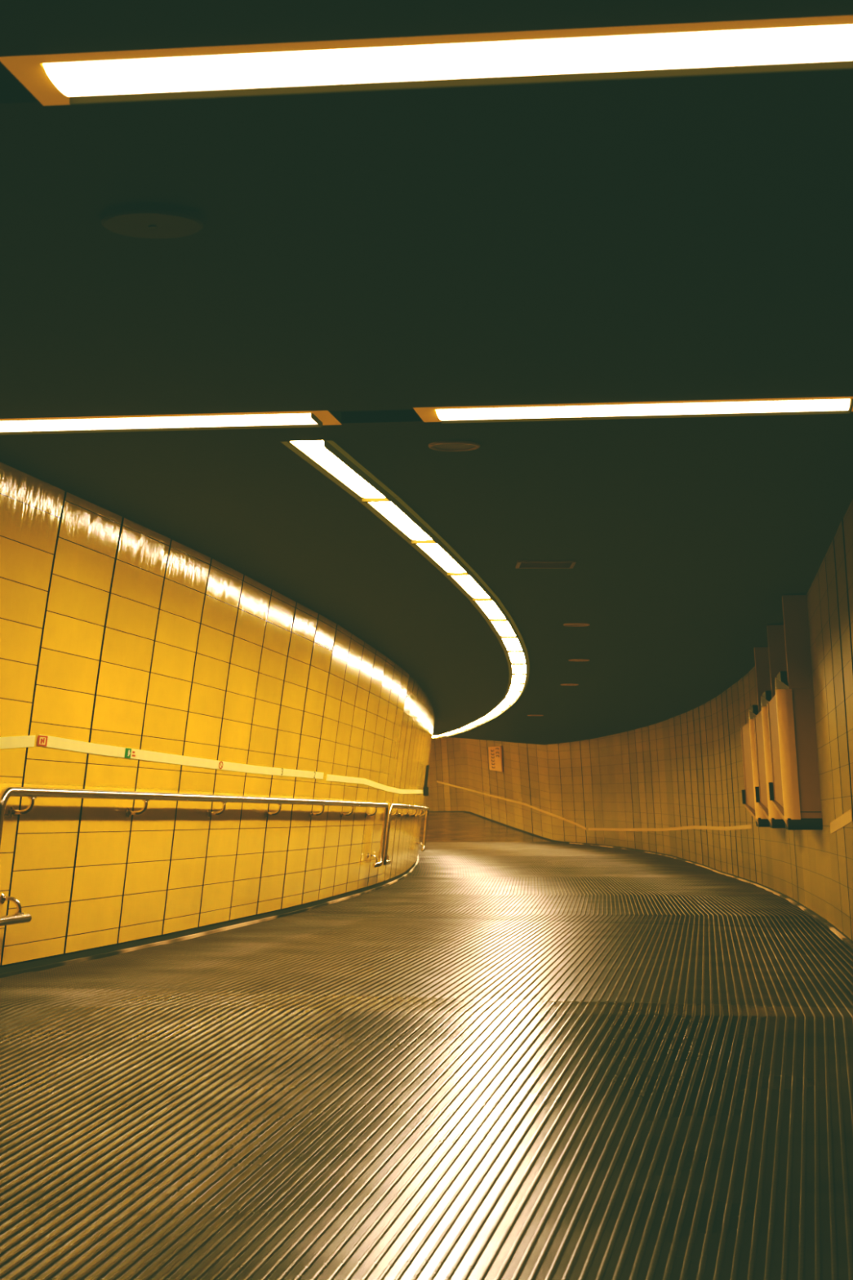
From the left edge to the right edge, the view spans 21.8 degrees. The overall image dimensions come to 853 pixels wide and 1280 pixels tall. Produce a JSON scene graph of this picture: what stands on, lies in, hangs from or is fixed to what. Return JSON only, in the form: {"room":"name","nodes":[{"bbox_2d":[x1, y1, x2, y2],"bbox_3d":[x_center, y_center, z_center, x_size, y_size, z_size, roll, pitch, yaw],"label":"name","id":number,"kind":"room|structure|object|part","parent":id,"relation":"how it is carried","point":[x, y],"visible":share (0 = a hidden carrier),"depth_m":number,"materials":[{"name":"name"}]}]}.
{"room":"pedestrian underpass tunnel","nodes":[
{"label":"pedestrian underpass tunnel","id":0,"kind":"room"},
{"bbox_2d":[0,462,435,964],"bbox_3d":[-3.011,2.182,36.754,6.337,5.040,86.912,0,-5,0],"label":"wall","id":1,"kind":"structure","parent":0,"point":[115,631],"depth_m":14.38,"materials":[{"name":"yellow tile"}]},
{"bbox_2d":[0,735,35,749],"bbox_3d":[-2.157,0.534,11.519,0.014,0.101,0.667,-1,-5,10],"label":"tape","id":2,"kind":"object","parent":1,"relation":"attached to","point":[23,741],"visible":1,"depth_m":11.58,"materials":[{"name":"beige plastic"}]},
{"bbox_2d":[36,733,324,779],"bbox_3d":[-1.490,0.897,16.110,0.076,0.108,8.555,-1,-5,8],"label":"sign","id":3,"kind":"object","parent":1,"relation":"attached to","point":[43,740],"visible":1,"depth_m":14.30,"materials":[{"name":"beige plastic"}]},
{"bbox_2d":[0,786,388,926],"bbox_3d":[-1.287,1.649,18.105,0.368,0.711,14.188,-1,-5,7],"label":"handrail","id":4,"kind":"object","parent":1,"relation":"attached to","point":[32,793],"visible":1,"depth_m":13.63,"materials":[{"name":"metal"}]},
{"bbox_3d":[-2.219,1.353,11.579,0.016,0.060,0.060,0,-5,0],"label":"wall plate","id":5,"kind":"part","parent":4,"relation":"part of","materials":[{"name":"metal"}]},
{"bbox_3d":[-2.176,0.902,11.585,0.016,0.060,0.060,0,-5,0],"label":"wall plate","id":6,"kind":"part","parent":4,"relation":"part of","materials":[{"name":"metal"}]},
{"bbox_3d":[-1.842,1.066,13.638,0.016,0.060,0.060,0,-5,0],"label":"wall plate","id":7,"kind":"part","parent":4,"relation":"part of","materials":[{"name":"metal"}]},
{"bbox_3d":[-1.546,1.230,15.692,0.016,0.060,0.060,0,-5,0],"label":"wall plate","id":8,"kind":"part","parent":4,"relation":"part of","materials":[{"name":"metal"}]},
{"bbox_2d":[0,858,417,973],"bbox_3d":[-3.154,3.754,36.818,5.980,2.017,86.000,0,-5,0],"label":"baseboard","id":9,"kind":"structure","parent":1,"relation":"attached to","point":[98,950],"depth_m":14.82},
{"bbox_2d":[325,773,422,794],"bbox_3d":[-0.402,1.914,28.565,0.189,0.156,16.064,0,-5,3],"label":"tape","id":10,"kind":"object","parent":1,"relation":"attached to","point":[335,778],"visible":0.95,"depth_m":23.99,"materials":[{"name":"yellow plastic"}]},
{"bbox_2d":[382,803,429,865],"bbox_3d":[-0.228,2.680,30.995,0.253,0.711,11.042,0,-5,2],"label":"handrail","id":11,"kind":"object","parent":1,"relation":"attached to","point":[385,860],"visible":0.9,"depth_m":27.35,"materials":[{"name":"metal"}]},
{"bbox_2d":[422,764,429,795],"bbox_3d":[-0.005,2.256,35.533,0.095,0.490,0.240,0,-5,0],"label":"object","id":12,"kind":"object","parent":1,"relation":"attached to","point":[425,789],"visible":1,"depth_m":35.50,"materials":[{"name":"black plastic"}]},
{"bbox_2d":[0,0,852,744],"bbox_3d":[-0.628,0.467,36.880,10.388,1.523,86.001,0,-5,0],"label":"ceiling","id":13,"kind":"structure","parent":0,"point":[681,238],"depth_m":7.87,"materials":[{"name":"paint"}]},
{"bbox_2d":[0,410,341,435],"bbox_3d":[-1.366,-0.967,9.808,1.950,0.050,0.355,-1,-5,8],"label":"ceiling light","id":14,"kind":"object","parent":13,"relation":"attached to","point":[305,419],"visible":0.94,"depth_m":9.73,"materials":[{"name":"paint"}]},
{"bbox_2d":[280,440,399,503],"bbox_3d":[-0.412,-0.851,11.195,0.248,0.066,1.882,-1,-5,9],"label":"ceiling light","id":15,"kind":"object","parent":13,"relation":"attached to","point":[326,456],"visible":0.91,"depth_m":11.09,"materials":[{"name":"paint"}]},
{"bbox_2d":[341,408,422,423],"bbox_3d":[-0.217,-1.009,9.644,0.363,0.070,0.290,-1,-5,8],"label":"ceiling track","id":16,"kind":"object","parent":13,"relation":"attached to","point":[380,415],"visible":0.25,"depth_m":9.79,"materials":[{"name":"black metal"}]},
{"bbox_2d":[355,497,444,545],"bbox_3d":[-0.137,-0.703,13.040,0.248,0.066,1.882,-1,-5,8],"label":"ceiling light","id":17,"kind":"object","parent":13,"relation":"attached to","point":[398,516],"visible":0.92,"depth_m":13.03,"materials":[{"name":"paint"}]},
{"bbox_2d":[368,502,431,540],"bbox_3d":[-0.138,-0.714,13.032,0.160,0.027,1.814,-1,-5,8],"label":"diffuser","id":18,"kind":"object","parent":17,"relation":"attached to","point":[398,516],"depth_m":12.99,"materials":[{"name":"white plastic"}]},
{"bbox_2d":[0,14,852,106],"bbox_3d":[0.085,-1.343,5.111,2.120,0.050,0.355,-1,-5,8],"label":"ceiling light","id":19,"kind":"object","parent":13,"relation":"attached to","point":[820,43],"visible":0.94,"depth_m":5.08,"materials":[{"name":"paint"}]},
{"bbox_2d":[431,735,443,738],"bbox_3d":[0.224,2.096,48.343,0.248,0.066,1.882,1,-5,-7],"label":"ceiling light","id":20,"kind":"object","parent":13,"relation":"attached to","point":[433,736],"visible":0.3,"depth_m":48.75,"materials":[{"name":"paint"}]},
{"bbox_2d":[405,539,475,577],"bbox_3d":[0.113,-0.556,14.888,0.248,0.066,1.882,-1,-5,7],"label":"ceiling light","id":21,"kind":"object","parent":13,"relation":"attached to","point":[443,557],"visible":0.92,"depth_m":14.89,"materials":[{"name":"paint"}]},
{"bbox_2d":[417,543,466,572],"bbox_3d":[0.112,-0.566,14.880,0.160,0.027,1.814,-1,-5,7],"label":"diffuser","id":22,"kind":"object","parent":21,"relation":"attached to","point":[443,557],"depth_m":14.84,"materials":[{"name":"white plastic"}]},
{"bbox_2d":[438,732,457,737],"bbox_3d":[0.450,1.973,46.491,0.248,0.066,1.882,1,-5,-7],"label":"ceiling light","id":23,"kind":"object","parent":13,"relation":"attached to","point":[447,734],"visible":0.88,"depth_m":46.66,"materials":[{"name":"paint"}]},
{"bbox_2d":[428,440,479,451],"bbox_3d":[0.130,-0.909,10.376,0.244,0.012,0.244,0,-5,0],"label":"ceiling speaker","id":24,"kind":"object","parent":13,"relation":"attached to","point":[444,446],"visible":1,"depth_m":10.38,"materials":[{"name":"metal"}]},
{"bbox_2d":[432,443,475,449],"bbox_3d":[0.130,-0.910,10.376,0.210,0.001,0.210,0,-5,0],"label":"grille","id":25,"kind":"object","parent":24,"relation":"attached to","point":[449,446],"depth_m":10.38,"materials":[{"name":"brown metal"}]},
{"bbox_2d":[448,728,468,733],"bbox_3d":[0.653,1.825,44.639,0.248,0.066,1.882,0,-5,-6],"label":"ceiling light","id":26,"kind":"object","parent":13,"relation":"attached to","point":[457,731],"visible":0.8,"depth_m":44.88,"materials":[{"name":"paint"}]},
{"bbox_2d":[450,728,462,732],"bbox_3d":[0.654,1.814,44.631,0.160,0.027,1.814,0,-5,-6],"label":"diffuser","id":27,"kind":"object","parent":26,"relation":"attached to","point":[457,730],"depth_m":44.87,"materials":[{"name":"white plastic"}]},
{"bbox_2d":[457,724,477,730],"bbox_3d":[0.814,1.676,42.783,0.248,0.066,1.882,0,-5,-4],"label":"ceiling light","id":28,"kind":"object","parent":13,"relation":"attached to","point":[466,726],"visible":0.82,"depth_m":43.10,"materials":[{"name":"paint"}]},
{"bbox_2d":[461,724,473,728],"bbox_3d":[0.814,1.666,42.775,0.160,0.027,1.814,0,-5,-4],"label":"diffuser","id":29,"kind":"object","parent":28,"relation":"attached to","point":[466,726],"depth_m":42.93,"materials":[{"name":"white plastic"}]},
{"bbox_2d":[442,572,498,602],"bbox_3d":[0.344,-0.407,16.738,0.248,0.066,1.882,-1,-5,7],"label":"ceiling light","id":30,"kind":"object","parent":13,"relation":"attached to","point":[474,587],"visible":0.92,"depth_m":16.77,"materials":[{"name":"paint"}]},
{"bbox_2d":[451,575,489,598],"bbox_3d":[0.343,-0.418,16.731,0.160,0.027,1.814,-1,-5,7],"label":"diffuser","id":31,"kind":"object","parent":30,"relation":"attached to","point":[473,587],"depth_m":16.72,"materials":[{"name":"white plastic"}]},
{"bbox_2d":[466,720,486,726],"bbox_3d":[0.939,1.527,40.922,0.248,0.066,1.882,0,-5,-4],"label":"ceiling light","id":32,"kind":"object","parent":13,"relation":"attached to","point":[475,722],"visible":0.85,"depth_m":41.09,"materials":[{"name":"paint"}]},
{"bbox_2d":[469,720,482,724],"bbox_3d":[0.939,1.517,40.915,0.160,0.027,1.814,0,-5,-4],"label":"diffuser","id":33,"kind":"object","parent":32,"relation":"attached to","point":[475,722],"depth_m":41.05,"materials":[{"name":"white plastic"}]},
{"bbox_2d":[476,715,495,722],"bbox_3d":[1.055,1.378,39.060,0.248,0.066,1.882,0,-5,-3],"label":"ceiling light","id":34,"kind":"object","parent":13,"relation":"attached to","point":[483,718],"visible":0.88,"depth_m":39.27,"materials":[{"name":"paint"}]},
{"bbox_2d":[479,715,492,720],"bbox_3d":[1.056,1.368,39.053,0.160,0.027,1.814,0,-5,-3],"label":"diffuser","id":35,"kind":"object","parent":34,"relation":"attached to","point":[482,718],"depth_m":39.24,"materials":[{"name":"white plastic"}]},
{"bbox_2d":[468,598,512,622],"bbox_3d":[0.547,-0.259,18.590,0.248,0.066,1.882,0,-5,6],"label":"ceiling light","id":36,"kind":"object","parent":13,"relation":"attached to","point":[496,611],"visible":0.92,"depth_m":18.64,"materials":[{"name":"paint"}]},
{"bbox_2d":[475,600,505,618],"bbox_3d":[0.546,-0.270,18.583,0.160,0.027,1.814,0,-5,6],"label":"diffuser","id":37,"kind":"object","parent":36,"relation":"attached to","point":[487,609],"depth_m":18.57,"materials":[{"name":"white plastic"}]},
{"bbox_2d":[484,710,502,717],"bbox_3d":[1.140,1.229,37.198,0.248,0.066,1.882,0,-5,-2],"label":"ceiling light","id":38,"kind":"object","parent":13,"relation":"attached to","point":[491,713],"visible":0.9,"depth_m":37.43,"materials":[{"name":"paint"}]},
{"bbox_2d":[487,711,500,715],"bbox_3d":[1.141,1.219,37.191,0.160,0.027,1.814,0,-5,-2],"label":"diffuser","id":39,"kind":"object","parent":38,"relation":"attached to","point":[491,713],"depth_m":37.39,"materials":[{"name":"white plastic"}]},
{"bbox_2d":[491,704,510,712],"bbox_3d":[1.194,1.080,35.336,0.248,0.066,1.882,0,-5,-1],"label":"ceiling light","id":40,"kind":"object","parent":13,"relation":"attached to","point":[497,708],"visible":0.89,"depth_m":35.52,"materials":[{"name":"paint"}]},
{"bbox_2d":[493,705,507,710],"bbox_3d":[1.194,1.070,35.329,0.160,0.027,1.814,0,-5,-1],"label":"diffuser","id":41,"kind":"object","parent":40,"relation":"attached to","point":[497,707],"depth_m":35.43,"materials":[{"name":"white plastic"}]},
{"bbox_2d":[484,618,521,639],"bbox_3d":[0.719,-0.111,20.446,0.248,0.066,1.882,0,-5,5],"label":"ceiling light","id":42,"kind":"object","parent":13,"relation":"attached to","point":[505,629],"visible":0.93,"depth_m":20.51,"materials":[{"name":"paint"}]},
{"bbox_2d":[491,621,515,635],"bbox_3d":[0.718,-0.121,20.439,0.160,0.027,1.814,0,-5,5],"label":"diffuser","id":43,"kind":"object","parent":42,"relation":"attached to","point":[499,628],"depth_m":20.43,"materials":[{"name":"white plastic"}]},
{"bbox_2d":[497,697,519,706],"bbox_3d":[1.231,0.931,33.474,0.248,0.066,1.882,0,-5,-1],"label":"ceiling light","id":44,"kind":"object","parent":13,"relation":"attached to","point":[503,702],"visible":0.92,"depth_m":33.68,"materials":[{"name":"paint"}]},
{"bbox_2d":[500,698,514,704],"bbox_3d":[1.231,0.921,33.467,0.160,0.027,1.814,0,-5,-1],"label":"diffuser","id":45,"kind":"object","parent":44,"relation":"attached to","point":[503,701],"depth_m":33.51,"materials":[{"name":"white plastic"}]},
{"bbox_2d":[496,635,527,653],"bbox_3d":[0.867,0.038,22.304,0.248,0.066,1.882,0,-5,4],"label":"ceiling light","id":46,"kind":"object","parent":13,"relation":"attached to","point":[511,645],"visible":0.91,"depth_m":22.42,"materials":[{"name":"paint"}]},
{"bbox_2d":[502,638,522,650],"bbox_3d":[0.866,0.028,22.297,0.160,0.027,1.814,0,-5,4],"label":"diffuser","id":47,"kind":"object","parent":46,"relation":"attached to","point":[508,644],"depth_m":22.35,"materials":[{"name":"white plastic"}]},
{"bbox_2d":[502,691,524,700],"bbox_3d":[1.238,0.782,31.612,0.248,0.066,1.882,0,-5,0],"label":"ceiling light","id":48,"kind":"object","parent":13,"relation":"attached to","point":[508,695],"visible":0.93,"depth_m":31.73,"materials":[{"name":"paint"}]},
{"bbox_2d":[506,691,519,698],"bbox_3d":[1.238,0.772,31.605,0.160,0.027,1.814,0,-5,0],"label":"diffuser","id":49,"kind":"object","parent":48,"relation":"attached to","point":[508,695],"depth_m":31.67,"materials":[{"name":"white plastic"}]},
{"bbox_2d":[503,650,529,665],"bbox_3d":[0.991,0.187,24.164,0.248,0.066,1.882,0,-5,3],"label":"ceiling light","id":50,"kind":"object","parent":13,"relation":"attached to","point":[515,659],"visible":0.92,"depth_m":24.31,"materials":[{"name":"paint"}]},
{"bbox_2d":[508,653,525,662],"bbox_3d":[0.991,0.176,24.157,0.160,0.027,1.814,0,-5,3],"label":"diffuser","id":51,"kind":"object","parent":50,"relation":"attached to","point":[513,657],"depth_m":24.24,"materials":[{"name":"white plastic"}]},
{"bbox_2d":[506,683,527,693],"bbox_3d":[1.213,0.633,29.750,0.248,0.066,1.882,0,-5,1],"label":"ceiling light","id":52,"kind":"object","parent":13,"relation":"attached to","point":[511,688],"visible":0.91,"depth_m":29.92,"materials":[{"name":"paint"}]},
{"bbox_2d":[509,684,523,691],"bbox_3d":[1.213,0.623,29.743,0.160,0.027,1.814,0,-5,1],"label":"diffuser","id":53,"kind":"object","parent":52,"relation":"attached to","point":[512,687],"depth_m":29.89,"materials":[{"name":"white plastic"}]},
{"bbox_2d":[507,662,529,675],"bbox_3d":[1.089,0.336,26.026,0.248,0.066,1.882,0,-5,3],"label":"ceiling light","id":54,"kind":"object","parent":13,"relation":"attached to","point":[519,669],"visible":0.86,"depth_m":26.16,"materials":[{"name":"paint"}]},
{"bbox_2d":[511,664,525,673],"bbox_3d":[1.089,0.325,26.019,0.160,0.027,1.814,0,-5,3],"label":"diffuser","id":55,"kind":"object","parent":54,"relation":"attached to","point":[519,668],"depth_m":26.10,"materials":[{"name":"white plastic"}]},
{"bbox_2d":[508,673,529,684],"bbox_3d":[1.163,0.484,27.888,0.248,0.066,1.882,0,-5,2],"label":"ceiling light","id":56,"kind":"object","parent":13,"relation":"attached to","point":[513,679],"visible":0.93,"depth_m":28.07,"materials":[{"name":"paint"}]},
{"bbox_2d":[511,675,525,683],"bbox_3d":[1.163,0.474,27.881,0.160,0.027,1.814,0,-5,2],"label":"diffuser","id":57,"kind":"object","parent":56,"relation":"attached to","point":[515,678],"depth_m":27.99,"materials":[{"name":"white plastic"}]},
{"bbox_2d":[515,560,576,568],"bbox_3d":[0.820,-0.520,15.230,0.400,0.014,0.380,0,-5,0],"label":"ceiling vent","id":58,"kind":"object","parent":13,"relation":"in","point":[520,563],"visible":1,"depth_m":15.14,"materials":[{"name":"metal"}]},
{"bbox_2d":[520,562,572,567],"bbox_3d":[0.820,-0.521,15.229,0.350,0.012,0.322,0,-5,0],"label":"grille","id":59,"kind":"object","parent":58,"relation":"attached to","point":[522,564],"depth_m":15.22,"materials":[{"name":"metal"}]},
{"bbox_2d":[560,684,578,685],"bbox_3d":[1.881,0.588,29.096,0.240,0.012,0.240,0,-5,0],"label":"ceiling speaker","id":60,"kind":"object","parent":13,"relation":"attached to","point":[561,684],"visible":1,"depth_m":29.06,"materials":[{"name":"metal"}]},
{"bbox_2d":[563,622,590,626],"bbox_3d":[1.359,-0.137,20.031,0.240,0.012,0.240,0,-5,0],"label":"ceiling speaker","id":61,"kind":"object","parent":13,"relation":"attached to","point":[571,624],"visible":1,"depth_m":20.05,"materials":[{"name":"metal"}]},
{"bbox_2d":[568,658,590,661],"bbox_3d":[1.693,0.225,24.560,0.240,0.012,0.240,0,-5,0],"label":"ceiling speaker","id":62,"kind":"object","parent":13,"relation":"attached to","point":[572,660],"visible":1,"depth_m":24.47,"materials":[{"name":"metal"}]},
{"bbox_2d":[413,395,852,423],"bbox_3d":[0.921,-0.994,9.476,1.930,0.050,0.355,-1,-5,8],"label":"ceiling light","id":63,"kind":"object","parent":13,"relation":"attached to","point":[822,405],"visible":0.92,"depth_m":9.44,"materials":[{"name":"paint"}]},
{"bbox_2d":[0,841,852,1279],"bbox_3d":[0.194,3.069,23.429,8.468,1.201,60.136,0,-5,4],"label":"floor","id":64,"kind":"structure","parent":0,"point":[646,1100],"depth_m":7.79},
{"bbox_2d":[316,915,825,928],"bbox_3d":[0.877,2.275,17.920,4.484,0.001,2.429,0,-5,0],"label":"trim","id":65,"kind":"structure","parent":64,"relation":"on","point":[317,915],"depth_m":17.86,"materials":[{"name":"black metal"}]},
{"bbox_2d":[419,812,554,842],"bbox_3d":[-1.553,5.539,66.345,9.461,0.734,26.850,0,-5,0],"label":"floor","id":66,"kind":"structure","parent":0,"point":[442,826],"depth_m":56.33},
{"bbox_2d":[422,499,852,940],"bbox_3d":[1.078,2.193,36.712,6.836,5.049,86.480,0,-5,0],"label":"wall","id":67,"kind":"structure","parent":0,"point":[686,769],"depth_m":34.89,"materials":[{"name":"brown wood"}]},
{"bbox_2d":[488,746,503,772],"bbox_3d":[1.830,3.161,58.592,0.081,0.697,1.550,1,-5,-10],"label":"notice","id":68,"kind":"object","parent":67,"relation":"attached to","point":[495,758],"visible":1,"depth_m":58.46,"materials":[{"name":"paper"}]},
{"bbox_2d":[436,780,586,830],"bbox_3d":[1.922,4.291,58.681,0.119,1.393,16.945,1,-5,-11],"label":"tape","id":69,"kind":"object","parent":67,"relation":"attached to","point":[443,783],"visible":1,"depth_m":56.50,"materials":[{"name":"plastic"}]},
{"bbox_2d":[422,811,852,948],"bbox_3d":[1.159,3.760,36.817,6.710,2.005,86.000,0,-5,0],"label":"baseboard","id":70,"kind":"structure","parent":67,"relation":"attached to","point":[553,840],"depth_m":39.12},
{"bbox_2d":[588,824,751,831],"bbox_3d":[4.155,3.308,38.878,0.589,0.214,22.602,0,-5,-1],"label":"tape","id":71,"kind":"object","parent":67,"relation":"attached to","point":[746,826],"visible":1,"depth_m":38.07,"materials":[{"name":"plastic"}]},
{"bbox_2d":[740,646,771,826],"bbox_3d":[3.562,1.070,23.594,0.346,1.830,2.212,0,-5,5],"label":"wall panel","id":72,"kind":"object","parent":67,"relation":"attached to","point":[762,675],"visible":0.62,"depth_m":22.58,"materials":[{"name":"metal"}]},
{"bbox_3d":[3.462,1.365,23.550,0.092,0.955,1.950,0,-5,5],"label":"panel","id":73,"kind":"part","parent":72,"relation":"part of","materials":[{"name":"beige ceramic"}]},
{"bbox_3d":[3.387,1.315,22.552,0.177,1.015,0.150,0,-5,5],"label":"corner post","id":74,"kind":"part","parent":72,"relation":"part of","materials":[{"name":"ceramic"}]},
{"bbox_2d":[753,624,786,827],"bbox_3d":[3.310,0.863,21.003,0.346,1.830,2.212,0,-5,6],"label":"wall panel","id":75,"kind":"object","parent":67,"relation":"attached to","point":[775,633],"visible":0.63,"depth_m":19.98,"materials":[{"name":"metal"}]},
{"bbox_3d":[3.211,1.158,20.961,0.092,0.955,1.950,0,-5,6],"label":"panel","id":76,"kind":"part","parent":75,"relation":"part of","materials":[{"name":"beige ceramic"}]},
{"bbox_3d":[3.120,1.108,19.964,0.177,1.015,0.150,0,-5,6],"label":"corner post","id":77,"kind":"part","parent":75,"relation":"part of","materials":[{"name":"ceramic"}]},
{"bbox_2d":[767,595,822,830],"bbox_3d":[3.022,0.647,18.312,0.346,1.830,2.212,-1,-5,6],"label":"wall panel","id":78,"kind":"object","parent":67,"relation":"attached to","point":[794,789],"visible":0.96,"depth_m":17.23,"materials":[{"name":"metal"}]},
{"bbox_3d":[2.922,0.943,18.271,0.092,0.955,1.950,-1,-5,6],"label":"panel","id":79,"kind":"part","parent":78,"relation":"part of","materials":[{"name":"orange metal"}]},
{"bbox_3d":[2.824,0.893,17.274,0.177,1.015,0.150,-1,-5,6],"label":"corner post","id":80,"kind":"part","parent":78,"relation":"part of","materials":[{"name":"metal"}]},
{"bbox_2d":[830,808,852,834],"bbox_3d":[2.799,1.232,14.949,0.012,0.176,2.412,-1,-5,7],"label":"tape","id":81,"kind":"object","parent":67,"relation":"attached to","point":[844,820],"visible":1,"depth_m":14.77,"materials":[{"name":"plastic"}]}
]}

